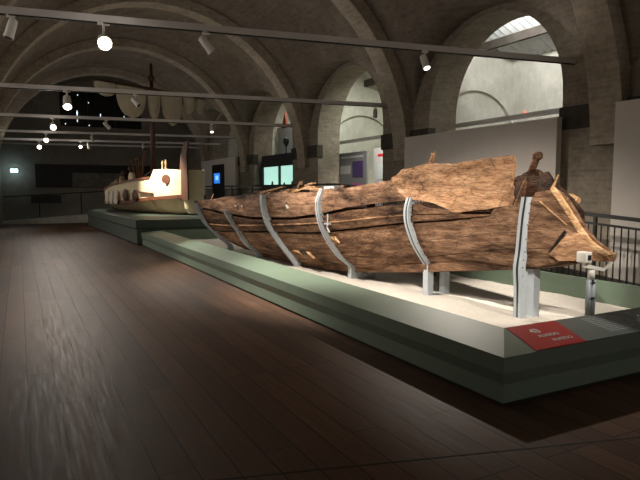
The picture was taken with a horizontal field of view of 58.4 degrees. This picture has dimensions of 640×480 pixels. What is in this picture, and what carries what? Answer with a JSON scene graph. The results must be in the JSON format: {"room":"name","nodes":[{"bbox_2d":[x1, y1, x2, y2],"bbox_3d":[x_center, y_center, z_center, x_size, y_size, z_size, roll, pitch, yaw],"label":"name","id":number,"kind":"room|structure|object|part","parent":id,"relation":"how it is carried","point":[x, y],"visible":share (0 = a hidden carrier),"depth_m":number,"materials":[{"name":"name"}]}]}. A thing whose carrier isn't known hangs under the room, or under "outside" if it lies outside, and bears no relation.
{"room":"museum","nodes":[
{"label":"museum","id":0,"kind":"room"},
{"bbox_2d":[0,81,188,220],"bbox_3d":[-11.146,-4.766,29.306,10.450,7.600,0.400,-3,6,-28],"label":"wall","id":1,"kind":"structure","parent":0,"point":[23,158],"depth_m":28.25,"materials":[{"name":"paint"}]},
{"bbox_2d":[10,168,17,172],"bbox_3d":[-14.594,-3.309,27.333,0.360,0.200,0.125,-3,6,-28],"label":"lamp","id":2,"kind":"object","parent":1,"relation":"attached to","point":[12,170],"visible":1,"depth_m":27.27,"materials":[{"name":"white"}]},
{"bbox_2d":[35,164,149,187],"bbox_3d":[-11.389,-3.227,29.041,5.450,1.140,0.070,-3,6,-28],"label":"board","id":3,"kind":"object","parent":1,"relation":"attached to","point":[46,175],"visible":0.75,"depth_m":28.66,"materials":[{"name":"black"}]},
{"bbox_2d":[59,91,140,128],"bbox_3d":[-11.133,-6.646,29.172,3.900,1.870,0.080,-3,6,-28],"label":"window","id":4,"kind":"structure","parent":1,"relation":"in","point":[107,106],"depth_m":29.01,"materials":[{"name":"black glass"}]},
{"bbox_2d":[91,63,205,213],"bbox_3d":[-6.264,-3.743,21.377,3.863,5.360,8.131,-1,5,-17],"label":"boat","id":5,"kind":"object","parent":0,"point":[168,191],"visible":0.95,"depth_m":19.71,"materials":[{"name":"paint"}]},
{"bbox_3d":[-7.600,-2.070,21.722,0.666,0.547,6.436,-3,6,-31],"label":"rail","id":6,"kind":"part","parent":5,"relation":"part of","materials":[{"name":"white wood"}]},
{"bbox_2d":[228,129,238,195],"bbox_3d":[-3.752,-4.106,29.226,2.580,6.300,0.300,-3,6,-28],"label":"wall","id":7,"kind":"structure","parent":0,"point":[233,150],"depth_m":28.70,"materials":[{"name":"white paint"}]},
{"bbox_2d":[228,139,235,148],"bbox_3d":[-3.668,-4.514,29.008,3.300,1.650,0.100,-3,6,-28],"label":"trim","id":8,"kind":"structure","parent":7,"relation":"attached to","point":[231,141],"depth_m":28.53,"materials":[{"name":"white paint"}]},
{"bbox_2d":[272,104,289,154],"bbox_3d":[-1.212,-3.685,24.399,2.580,6.300,0.300,-3,6,-28],"label":"wall","id":9,"kind":"structure","parent":0,"point":[279,119],"depth_m":23.87,"materials":[{"name":"white paint"}]},
{"bbox_2d":[272,123,290,138],"bbox_3d":[-1.128,-4.093,24.181,3.300,1.650,0.100,-3,6,-28],"label":"trim","id":10,"kind":"structure","parent":9,"relation":"attached to","point":[275,128],"depth_m":23.71,"materials":[{"name":"white paint"}]},
{"bbox_2d":[0,223,639,479],"bbox_3d":[-1.982,0.616,12.498,20.000,0.200,39.800,-3,6,-28],"label":"floor","id":11,"kind":"structure","parent":0,"point":[121,359],"depth_m":4.43,"materials":[{"name":"brown wood"}]},
{"bbox_2d":[2,214,87,224],"bbox_3d":[-11.484,-1.257,28.670,7.720,0.720,0.850,-3,6,-28],"label":"ramp","id":12,"kind":"object","parent":11,"relation":"on","point":[79,218],"visible":0.36,"depth_m":27.59,"materials":[{"name":"white paint"}]},
{"bbox_2d":[3,191,104,216],"bbox_3d":[-11.269,-1.896,28.279,7.653,1.428,0.040,-3,6,-28],"label":"ramp railing","id":13,"kind":"object","parent":12,"relation":"on","point":[92,191],"visible":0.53,"depth_m":27.58,"materials":[{"name":"black metal"}]},
{"bbox_2d":[31,195,60,202],"bbox_3d":[-13.044,-1.950,27.294,1.300,0.380,0.038,-3,6,-28],"label":"board","id":14,"kind":"object","parent":13,"relation":"attached to","point":[34,198],"visible":1,"depth_m":27.27,"materials":[{"name":"black"}]},
{"bbox_3d":[-11.269,-2.364,28.239,7.653,0.490,0.040,-3,6,-28],"label":"handrail","id":15,"kind":"part","parent":13,"relation":"part of","materials":[{"name":"black metal"}]},
{"bbox_2d":[87,208,207,244],"bbox_3d":[-6.061,-0.703,21.967,4.300,0.781,10.400,-3,6,-28],"label":"plinth","id":16,"kind":"object","parent":11,"relation":"on","point":[124,224],"visible":0.5,"depth_m":17.78,"materials":[{"name":"green paint"}]},
{"bbox_2d":[201,156,237,207],"bbox_3d":[-4.690,-2.204,26.410,0.100,3.000,5.100,-3,6,-28],"label":"partition panel","id":17,"kind":"object","parent":11,"relation":"on","point":[231,163],"visible":0.43,"depth_m":25.16,"materials":[{"name":"grey paint"}]},
{"bbox_2d":[212,164,224,198],"bbox_3d":[-4.648,-2.652,26.082,0.083,1.550,1.650,-3,6,-28],"label":"screen","id":18,"kind":"object","parent":17,"relation":"attached to","point":[217,170],"visible":0.9,"depth_m":25.89,"materials":[{"name":"black plastic"}]},
{"bbox_2d":[261,152,292,193],"bbox_3d":[-1.343,-1.724,21.373,0.430,2.920,3.370,-3,6,-28],"label":"display case","id":19,"kind":"object","parent":11,"relation":"on","point":[278,168],"visible":0.39,"depth_m":21.42,"materials":[{"name":"black glass"}]},
{"bbox_2d":[262,152,292,167],"bbox_3d":[-1.339,-2.960,21.268,0.420,0.440,3.370,-3,6,-28],"label":"hood","id":20,"kind":"object","parent":19,"relation":"attached to","point":[283,160],"depth_m":21.20,"materials":[{"name":"black metal"}]},
{"bbox_2d":[283,137,288,152],"bbox_3d":[-1.238,-3.458,20.988,0.240,0.600,0.240,-3,6,-28],"label":"vase","id":21,"kind":"object","parent":19,"relation":"on","point":[285,140],"visible":0.84,"depth_m":20.91,"materials":[{"name":"black"}]},
{"bbox_2d":[277,127,292,153],"bbox_3d":[-1.197,-2.445,22.674,0.050,4.130,2.300,-3,6,-28],"label":"screen","id":22,"kind":"object","parent":11,"relation":"on","point":[286,132],"visible":0.14,"depth_m":22.98,"materials":[{"name":"grey"}]},
{"bbox_2d":[339,151,368,205],"bbox_3d":[1.002,-1.318,17.696,0.070,2.750,1.700,-3,6,-28],"label":"information board","id":23,"kind":"object","parent":11,"relation":"on","point":[353,166],"visible":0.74,"depth_m":17.48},
{"bbox_2d":[352,161,362,177],"bbox_3d":[1.138,-2.137,17.299,0.010,0.490,0.600,-3,6,-28],"label":"photograph","id":24,"kind":"object","parent":23,"relation":"attached to","point":[357,166],"depth_m":17.30},
{"bbox_2d":[374,147,382,205],"bbox_3d":[1.810,-1.209,16.158,0.070,2.800,1.020,-3,6,-28],"label":"information board","id":25,"kind":"object","parent":11,"relation":"on","point":[378,153],"visible":0.29,"depth_m":16.30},
{"bbox_2d":[141,229,639,405],"bbox_3d":[-0.188,0.397,11.269,3.880,0.450,14.000,-3,6,-28],"label":"plinth","id":26,"kind":"object","parent":11,"relation":"on","point":[488,361],"visible":0.55,"depth_m":5.42,"materials":[{"name":"green paint"}]},
{"bbox_2d":[193,238,630,327],"bbox_3d":[-0.188,0.460,11.275,2.960,0.126,13.080,-3,6,-28],"label":"bed","id":27,"kind":"object","parent":26,"relation":"in","point":[490,302],"visible":0.23,"depth_m":8.00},
{"bbox_2d":[193,203,246,249],"bbox_3d":[-2.397,-0.294,13.899,1.345,1.210,0.111,-3,6,-28],"label":"frame","id":28,"kind":"object","parent":27,"relation":"on","point":[229,245],"visible":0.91,"depth_m":13.76,"materials":[{"name":"metal"}]},
{"bbox_2d":[223,210,263,256],"bbox_3d":[-1.488,-0.114,12.466,1.275,1.100,0.111,-3,6,-28],"label":"frame","id":29,"kind":"object","parent":27,"relation":"on","point":[228,215],"visible":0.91,"depth_m":12.31,"materials":[{"name":"metal"}]},
{"bbox_2d":[260,195,301,265],"bbox_3d":[-0.572,-0.148,10.961,1.201,1.430,0.111,-3,6,-28],"label":"frame","id":30,"kind":"object","parent":27,"relation":"on","point":[263,205],"visible":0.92,"depth_m":10.76,"materials":[{"name":"metal"}]},
{"bbox_2d":[315,189,374,278],"bbox_3d":[0.431,-0.067,9.512,1.113,1.560,0.111,-3,6,-28],"label":"frame","id":31,"kind":"object","parent":27,"relation":"on","point":[352,274],"visible":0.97,"depth_m":9.36,"materials":[{"name":"metal"}]},
{"bbox_3d":[0.539,0.585,9.628,0.102,0.240,0.108,-3,6,-28],"label":"foot post","id":32,"kind":"part","parent":31,"relation":"part of","materials":[{"name":"metal"}]},
{"bbox_3d":[0.878,0.595,9.807,0.100,0.150,0.100,-3,6,-28],"label":"post","id":33,"kind":"part","parent":31,"relation":"part of","materials":[{"name":"metal"}]},
{"bbox_2d":[194,152,616,275],"bbox_3d":[0.467,-0.403,10.098,2.048,1.966,10.000,-3,6,-32],"label":"boat","id":34,"kind":"object","parent":27,"relation":"on","point":[467,220],"visible":0.94,"depth_m":7.76,"materials":[{"name":"brown wood"}]},
{"bbox_2d":[403,197,449,294],"bbox_3d":[1.514,0.125,8.116,0.760,1.460,0.111,-3,6,-28],"label":"frame","id":35,"kind":"object","parent":27,"relation":"on","point":[427,276],"visible":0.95,"depth_m":8.08,"materials":[{"name":"metal"}]},
{"bbox_3d":[1.542,0.637,8.177,0.102,0.430,0.108,-3,6,-28],"label":"foot post","id":36,"kind":"part","parent":35,"relation":"part of","materials":[{"name":"metal"}]},
{"bbox_3d":[1.806,0.620,8.314,0.100,0.359,0.100,-3,6,-28],"label":"post","id":37,"kind":"part","parent":35,"relation":"part of","materials":[{"name":"metal"}]},
{"bbox_2d":[513,197,539,318],"bbox_3d":[2.410,0.236,6.669,0.340,1.470,0.109,-3,6,-28],"label":"frame","id":38,"kind":"object","parent":27,"relation":"on","point":[526,284],"visible":0.96,"depth_m":6.62,"materials":[{"name":"metal"}]},
{"bbox_3d":[2.344,0.671,6.633,0.102,0.610,0.034,-3,6,-28],"label":"foot post","id":39,"kind":"part","parent":38,"relation":"part of","materials":[{"name":"metal"}]},
{"bbox_3d":[2.515,0.633,6.762,0.100,0.603,0.100,-3,6,-28],"label":"post","id":40,"kind":"part","parent":38,"relation":"part of","materials":[{"name":"metal"}]},
{"bbox_2d":[576,251,612,315],"bbox_3d":[2.771,0.565,5.801,0.363,0.905,0.136,-1,5,-11],"label":"jack","id":41,"kind":"object","parent":27,"relation":"on","point":[582,256],"visible":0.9,"depth_m":5.76,"materials":[{"name":"metal"}]},
{"bbox_3d":[2.753,0.277,5.768,0.226,0.079,0.050,-1,5,-12],"label":"cradle arm","id":42,"kind":"part","parent":41,"relation":"part of"},
{"bbox_3d":[2.901,0.264,5.777,0.099,0.104,0.045,2,5,17],"label":"cradle arm","id":43,"kind":"part","parent":41,"relation":"part of"},
{"bbox_2d":[506,307,639,350],"bbox_3d":[3.075,0.720,5.341,3.470,0.073,0.433,-3,6,-28],"label":"panel","id":44,"kind":"object","parent":26,"relation":"on","point":[568,331],"visible":1,"depth_m":4.87,"materials":[{"name":"plastic"}]},
{"bbox_3d":[1.853,0.776,4.703,0.710,0.073,0.433,-3,6,-28],"label":"red plate","id":45,"kind":"part","parent":44,"relation":"part of","materials":[{"name":"red plastic"}]},
{"bbox_3d":[3.328,0.709,5.473,2.900,0.073,0.433,-3,6,-28],"label":"grey plate","id":46,"kind":"part","parent":44,"relation":"part of","materials":[{"name":"grey plastic"}]},
{"bbox_2d":[204,209,639,285],"bbox_3d":[-0.647,-0.278,17.485,1.010,0.713,27.500,-3,6,-28],"label":"ramp","id":47,"kind":"object","parent":11,"relation":"on","point":[571,271],"depth_m":9.00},
{"bbox_2d":[203,183,348,208],"bbox_3d":[-3.282,-1.490,21.398,0.050,1.088,17.042,-3,6,-28],"label":"railing","id":48,"kind":"object","parent":47,"relation":"on","point":[232,190],"visible":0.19,"depth_m":20.10,"materials":[{"name":"black metal"}]},
{"bbox_3d":[-3.273,-1.869,21.348,0.030,0.064,17.001,-3,6,-28],"label":"rail","id":49,"kind":"part","parent":48,"relation":"part of","materials":[{"name":"black metal"}]},
{"bbox_3d":[-3.273,-1.988,21.337,0.050,0.084,17.002,-3,6,-28],"label":"handrail","id":50,"kind":"part","parent":48,"relation":"part of","materials":[{"name":"black metal"}]},
{"bbox_2d":[349,185,639,284],"bbox_3d":[2.776,-0.165,9.912,0.050,1.650,8.942,-3,6,-28],"label":"railing","id":51,"kind":"object","parent":47,"relation":"on","point":[595,216],"visible":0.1,"depth_m":7.72,"materials":[{"name":"black metal"}]},
{"bbox_3d":[2.785,-0.663,9.851,0.050,0.646,8.903,-3,6,-28],"label":"handrail","id":52,"kind":"part","parent":51,"relation":"part of","materials":[{"name":"black metal"}]},
{"bbox_3d":[2.785,-0.543,9.862,0.030,0.626,8.902,-3,6,-28],"label":"rail","id":53,"kind":"part","parent":51,"relation":"part of","materials":[{"name":"black metal"}]},
{"bbox_3d":[2.785,0.263,9.932,0.030,0.626,8.902,-3,6,-28],"label":"rail","id":54,"kind":"part","parent":51,"relation":"part of","materials":[{"name":"black metal"}]},
{"bbox_3d":[3.809,0.177,7.964,0.040,1.010,0.040,-3,6,-28],"label":"post","id":55,"kind":"part","parent":51,"relation":"part of","materials":[{"name":"black metal"}]},
{"bbox_2d":[213,436,639,479],"bbox_3d":[0.948,1.301,3.488,4.163,0.002,0.014,-1,5,-12],"label":"trim","id":56,"kind":"structure","parent":11,"relation":"on","point":[639,436],"depth_m":3.41,"materials":[{"name":"brown wood"}]},
{"bbox_2d":[404,117,562,202],"bbox_3d":[3.028,-0.825,11.642,0.140,2.820,4.300,-3,6,-28],"label":"partition panel","id":57,"kind":"object","parent":11,"relation":"on","point":[521,140],"visible":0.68,"depth_m":10.83,"materials":[{"name":"grey paint"}]},
{"bbox_2d":[608,99,639,283],"bbox_3d":[5.498,-0.465,6.944,0.140,2.920,4.220,-3,6,-28],"label":"partition panel","id":58,"kind":"object","parent":11,"relation":"on","point":[625,201],"visible":0.8,"depth_m":8.55,"materials":[{"name":"grey paint"}]},
{"bbox_2d":[0,0,639,151],"bbox_3d":[-2.175,-4.189,11.716,9.318,4.571,39.340,-3,6,-28],"label":"ceiling","id":59,"kind":"structure","parent":0,"point":[307,66],"depth_m":16.56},
{"bbox_2d":[0,138,219,145],"bbox_3d":[-9.086,-4.313,25.131,9.412,0.102,0.055,-2,5,-19],"label":"beam","id":60,"kind":"structure","parent":59,"relation":"attached to","point":[18,139],"depth_m":25.00,"materials":[{"name":"grey metal"}]},
{"bbox_2d":[339,74,382,183],"bbox_3d":[1.327,-3.264,19.573,2.580,6.300,0.300,-3,6,-28],"label":"wall","id":61,"kind":"structure","parent":0,"point":[354,127],"depth_m":19.39,"materials":[{"name":"white paint"}]},
{"bbox_2d":[340,135,380,143],"bbox_3d":[1.747,-3.005,16.716,0.050,0.100,5.150,-3,6,-28],"label":"cable tray","id":62,"kind":"object","parent":61,"relation":"attached to","point":[377,136],"visible":0.29,"depth_m":17.57,"materials":[{"name":"grey paint"}]},
{"bbox_2d":[341,106,382,126],"bbox_3d":[1.411,-3.671,19.355,3.300,1.650,0.100,-3,6,-28],"label":"trim","id":63,"kind":"structure","parent":61,"relation":"attached to","point":[358,110],"depth_m":19.23,"materials":[{"name":"white paint"}]},
{"bbox_2d":[363,71,371,78],"bbox_3d":[2.597,-5.409,16.954,2.580,1.140,5.170,-3,6,-28],"label":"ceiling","id":64,"kind":"structure","parent":0,"point":[366,73],"depth_m":19.21,"materials":[{"name":"grey"}]},
{"bbox_2d":[188,2,639,276],"bbox_3d":[2.214,-2.753,14.298,0.770,6.200,39.600,-3,6,-28],"label":"wall","id":65,"kind":"structure","parent":0,"point":[586,170],"depth_m":12.84,"materials":[{"name":"grey stone"}]},
{"bbox_2d":[2,142,198,148],"bbox_3d":[-10.293,-4.513,27.425,9.412,0.102,0.055,-2,5,-19],"label":"beam","id":66,"kind":"structure","parent":65,"relation":"attached to","point":[3,143],"depth_m":27.25,"materials":[{"name":"grey metal"}]},
{"bbox_2d":[0,67,208,161],"bbox_3d":[-9.633,-5.402,26.018,9.600,4.800,0.560,-3,6,-28],"label":"trim","id":67,"kind":"structure","parent":65,"relation":"attached to","point":[89,71],"depth_m":25.43,"materials":[{"name":"grey stone"}]},
{"bbox_2d":[0,129,234,138],"bbox_3d":[-7.693,-4.141,22.479,9.412,0.102,0.055,-2,5,-19],"label":"beam","id":68,"kind":"structure","parent":65,"relation":"attached to","point":[1,130],"depth_m":22.33,"materials":[{"name":"grey metal"}]},
{"bbox_2d":[44,133,48,142],"bbox_3d":[-10.325,-3.846,21.596,0.174,0.363,0.376,-3,6,-28],"label":"spotlight","id":69,"kind":"object","parent":68,"relation":"hanging from","point":[46,139],"visible":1,"depth_m":21.48,"materials":[{"name":"beige"}]},
{"bbox_2d":[0,38,247,172],"bbox_3d":[-7.093,-4.981,21.192,9.600,4.800,0.560,-3,6,-28],"label":"trim","id":70,"kind":"structure","parent":65,"relation":"attached to","point":[57,55],"depth_m":21.17,"materials":[{"name":"grey stone"}]},
{"bbox_2d":[0,113,291,126],"bbox_3d":[-5.232,-3.713,17.804,9.412,0.102,0.055,-2,5,-19],"label":"beam","id":71,"kind":"structure","parent":65,"relation":"attached to","point":[1,114],"depth_m":17.67,"materials":[{"name":"grey metal"}]},
{"bbox_2d":[50,118,56,129],"bbox_3d":[-7.883,-3.412,16.914,0.174,0.372,0.376,-3,6,-28],"label":"spotlight","id":72,"kind":"object","parent":71,"relation":"hanging from","point":[52,124],"visible":1,"depth_m":16.81,"materials":[{"name":"beige"}]},
{"bbox_2d":[103,120,110,129],"bbox_3d":[-6.466,-3.497,17.403,0.119,0.289,0.238,5,7,45],"label":"spotlight","id":73,"kind":"object","parent":71,"relation":"hanging from","point":[105,124],"visible":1,"depth_m":17.36,"materials":[{"name":"black metal"}]},
{"bbox_2d":[0,0,308,167],"bbox_3d":[-4.554,-4.560,16.365,9.600,4.800,0.560,-3,6,-28],"label":"arch","id":74,"kind":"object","parent":65,"relation":"attached to","point":[188,8],"depth_m":16.51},
{"bbox_2d":[0,83,387,107],"bbox_3d":[-2.656,-3.246,12.910,9.412,0.102,0.055,-2,5,-19],"label":"beam","id":75,"kind":"structure","parent":65,"relation":"attached to","point":[2,85],"depth_m":12.76,"materials":[{"name":"grey metal"}]},
{"bbox_2d":[63,90,71,109],"bbox_3d":[-5.307,-2.923,12.015,0.175,0.415,0.346,-3,6,-28],"label":"spotlight","id":76,"kind":"object","parent":75,"relation":"hanging from","point":[67,105],"visible":1,"depth_m":11.96,"materials":[{"name":"beige metal"}]},
{"bbox_2d":[131,94,140,107],"bbox_3d":[-4.004,-3.024,12.460,0.237,0.290,0.120,2,5,21],"label":"spotlight","id":77,"kind":"object","parent":75,"relation":"hanging from","point":[134,100],"visible":1,"depth_m":12.43,"materials":[{"name":"black metal"}]},
{"bbox_2d":[373,106,376,117],"bbox_3d":[1.377,-3.187,14.291,0.119,0.284,0.244,0,5,2],"label":"spotlight","id":78,"kind":"object","parent":75,"relation":"hanging from","point":[375,107],"visible":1,"depth_m":14.25,"materials":[{"name":"black metal"}]},
{"bbox_2d":[0,0,411,160],"bbox_3d":[-2.014,-4.139,11.539,9.600,4.800,0.560,-3,6,-28],"label":"trim","id":79,"kind":"structure","parent":65,"relation":"attached to","point":[357,13],"depth_m":13.29,"materials":[{"name":"grey stone"}]},
{"bbox_2d":[238,154,257,165],"bbox_3d":[-2.988,-3.265,23.502,0.210,0.380,1.930,-3,6,-28],"label":"trim","id":80,"kind":"structure","parent":65,"relation":"attached to","point":[251,159],"depth_m":22.77,"materials":[{"name":"grey stone"}]},
{"bbox_2d":[282,112,287,128],"bbox_3d":[-1.348,-4.564,21.815,0.060,0.600,0.450,-3,6,-28],"label":"pennant","id":81,"kind":"object","parent":65,"relation":"attached to","point":[285,116],"visible":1,"depth_m":21.73,"materials":[{"name":"red fabric"}]},
{"bbox_2d":[0,5,575,64],"bbox_3d":[-0.116,-2.845,8.082,9.412,0.102,0.055,-2,5,-19],"label":"beam","id":82,"kind":"structure","parent":65,"relation":"attached to","point":[13,11],"depth_m":7.85,"materials":[{"name":"grey metal"}]},
{"bbox_2d":[3,14,17,40],"bbox_3d":[-3.716,-2.554,6.875,0.167,0.297,0.127,-3,6,-28],"label":"spotlight","id":83,"kind":"object","parent":82,"relation":"hanging from","point":[11,26],"visible":1,"depth_m":6.84,"materials":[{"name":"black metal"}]},
{"bbox_2d":[97,22,111,50],"bbox_3d":[-2.725,-2.544,7.205,0.181,0.374,0.375,-3,6,-28],"label":"spotlight","id":84,"kind":"object","parent":82,"relation":"hanging from","point":[104,42],"visible":1,"depth_m":7.09,"materials":[{"name":"beige"}]},
{"bbox_3d":[-2.723,-2.649,7.211,0.032,0.145,0.032,0,5,-5],"label":"stem","id":85,"kind":"part","parent":84,"relation":"part of","materials":[{"name":"grey metal"}]},
{"bbox_2d":[198,31,214,54],"bbox_3d":[-1.504,-2.621,7.628,0.229,0.294,0.120,-3,6,-28],"label":"spotlight","id":86,"kind":"object","parent":82,"relation":"hanging from","point":[203,40],"visible":1,"depth_m":7.59,"materials":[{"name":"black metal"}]},
{"bbox_2d":[420,50,430,70],"bbox_3d":[1.585,-2.709,8.655,0.120,0.298,0.207,-3,6,-28],"label":"spotlight","id":87,"kind":"object","parent":82,"relation":"hanging from","point":[426,66],"visible":1,"depth_m":8.63,"materials":[{"name":"white metal"}]},
{"bbox_2d":[291,145,322,159],"bbox_3d":[-0.449,-2.844,18.675,0.210,0.380,1.930,-3,6,-28],"label":"trim","id":88,"kind":"structure","parent":65,"relation":"attached to","point":[313,151],"depth_m":18.05,"materials":[{"name":"grey stone"}]},
{"bbox_2d":[381,128,435,149],"bbox_3d":[2.091,-2.423,13.849,0.210,0.380,1.930,-3,6,-28],"label":"trim","id":89,"kind":"structure","parent":65,"relation":"attached to","point":[386,139],"depth_m":14.21,"materials":[{"name":"grey stone"}]},
{"bbox_2d":[559,96,639,129],"bbox_3d":[4.631,-2.002,9.022,0.210,0.380,1.930,-3,6,-28],"label":"trim","id":90,"kind":"structure","parent":65,"relation":"attached to","point":[577,116],"depth_m":9.52,"materials":[{"name":"grey stone"}]},
{"bbox_2d":[570,0,630,144],"bbox_3d":[0.525,-3.718,6.713,9.600,4.800,0.560,-3,6,-28],"label":"arch","id":91,"kind":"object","parent":65,"relation":"attached to","point":[600,23],"depth_m":8.73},
{"bbox_2d":[456,41,512,129],"bbox_3d":[3.867,-2.843,14.746,2.580,6.300,0.300,-3,6,-28],"label":"wall","id":92,"kind":"structure","parent":0,"point":[471,105],"depth_m":14.68,"materials":[{"name":"white paint"}]},
{"bbox_2d":[364,78,374,86],"bbox_3d":[2.721,-5.071,17.049,0.100,0.200,5.170,-3,6,-28],"label":"trim","id":93,"kind":"structure","parent":92,"relation":"attached to","point":[368,82],"depth_m":19.05,"materials":[{"name":"grey stone"}]},
{"bbox_2d":[459,78,514,122],"bbox_3d":[3.951,-3.250,14.528,3.300,1.650,0.100,-3,6,-28],"label":"trim","id":94,"kind":"structure","parent":92,"relation":"attached to","point":[486,87],"depth_m":14.66,"materials":[{"name":"white paint"}]},
{"bbox_2d":[486,16,555,61],"bbox_3d":[5.137,-4.988,12.128,2.580,1.140,5.170,-3,6,-28],"label":"ceiling","id":95,"kind":"structure","parent":0,"point":[540,44],"depth_m":13.88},
{"bbox_2d":[512,49,562,122],"bbox_3d":[6.412,-2.541,13.012,0.300,6.000,5.470,-3,6,-28],"label":"wall","id":96,"kind":"structure","parent":0,"point":[537,86],"depth_m":14.40,"materials":[{"name":"white paint"}]},
{"bbox_3d":[6.406,-2.422,9.920,2.580,6.300,0.300,-3,6,-28],"label":"wall","id":97,"kind":"structure","parent":0,"visible":0},
{"bbox_2d":[456,108,558,127],"bbox_3d":[4.286,-2.583,11.890,0.050,0.100,5.150,-3,6,-28],"label":"cable tray","id":98,"kind":"object","parent":97,"relation":"attached to","point":[556,110],"visible":0.44,"depth_m":12.26,"materials":[{"name":"grey paint"}]},
{"bbox_2d":[479,25,546,49],"bbox_3d":[5.261,-4.650,12.222,0.100,0.200,5.170,-3,6,-28],"label":"trim","id":99,"kind":"structure","parent":97,"relation":"attached to","point":[538,30],"depth_m":13.45,"materials":[{"name":"grey stone"}]},
{"bbox_3d":[-6.572,-2.353,9.710,0.770,6.200,39.600,-3,6,-28],"label":"wall","id":100,"kind":"structure","parent":0,"visible":0},
{"bbox_2d":[0,177,2,224],"bbox_3d":[-14.906,-2.523,26.617,0.120,3.600,1.200,-3,6,-28],"label":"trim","id":101,"kind":"structure","parent":100,"relation":"attached to","point":[1,218],"depth_m":26.23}
]}

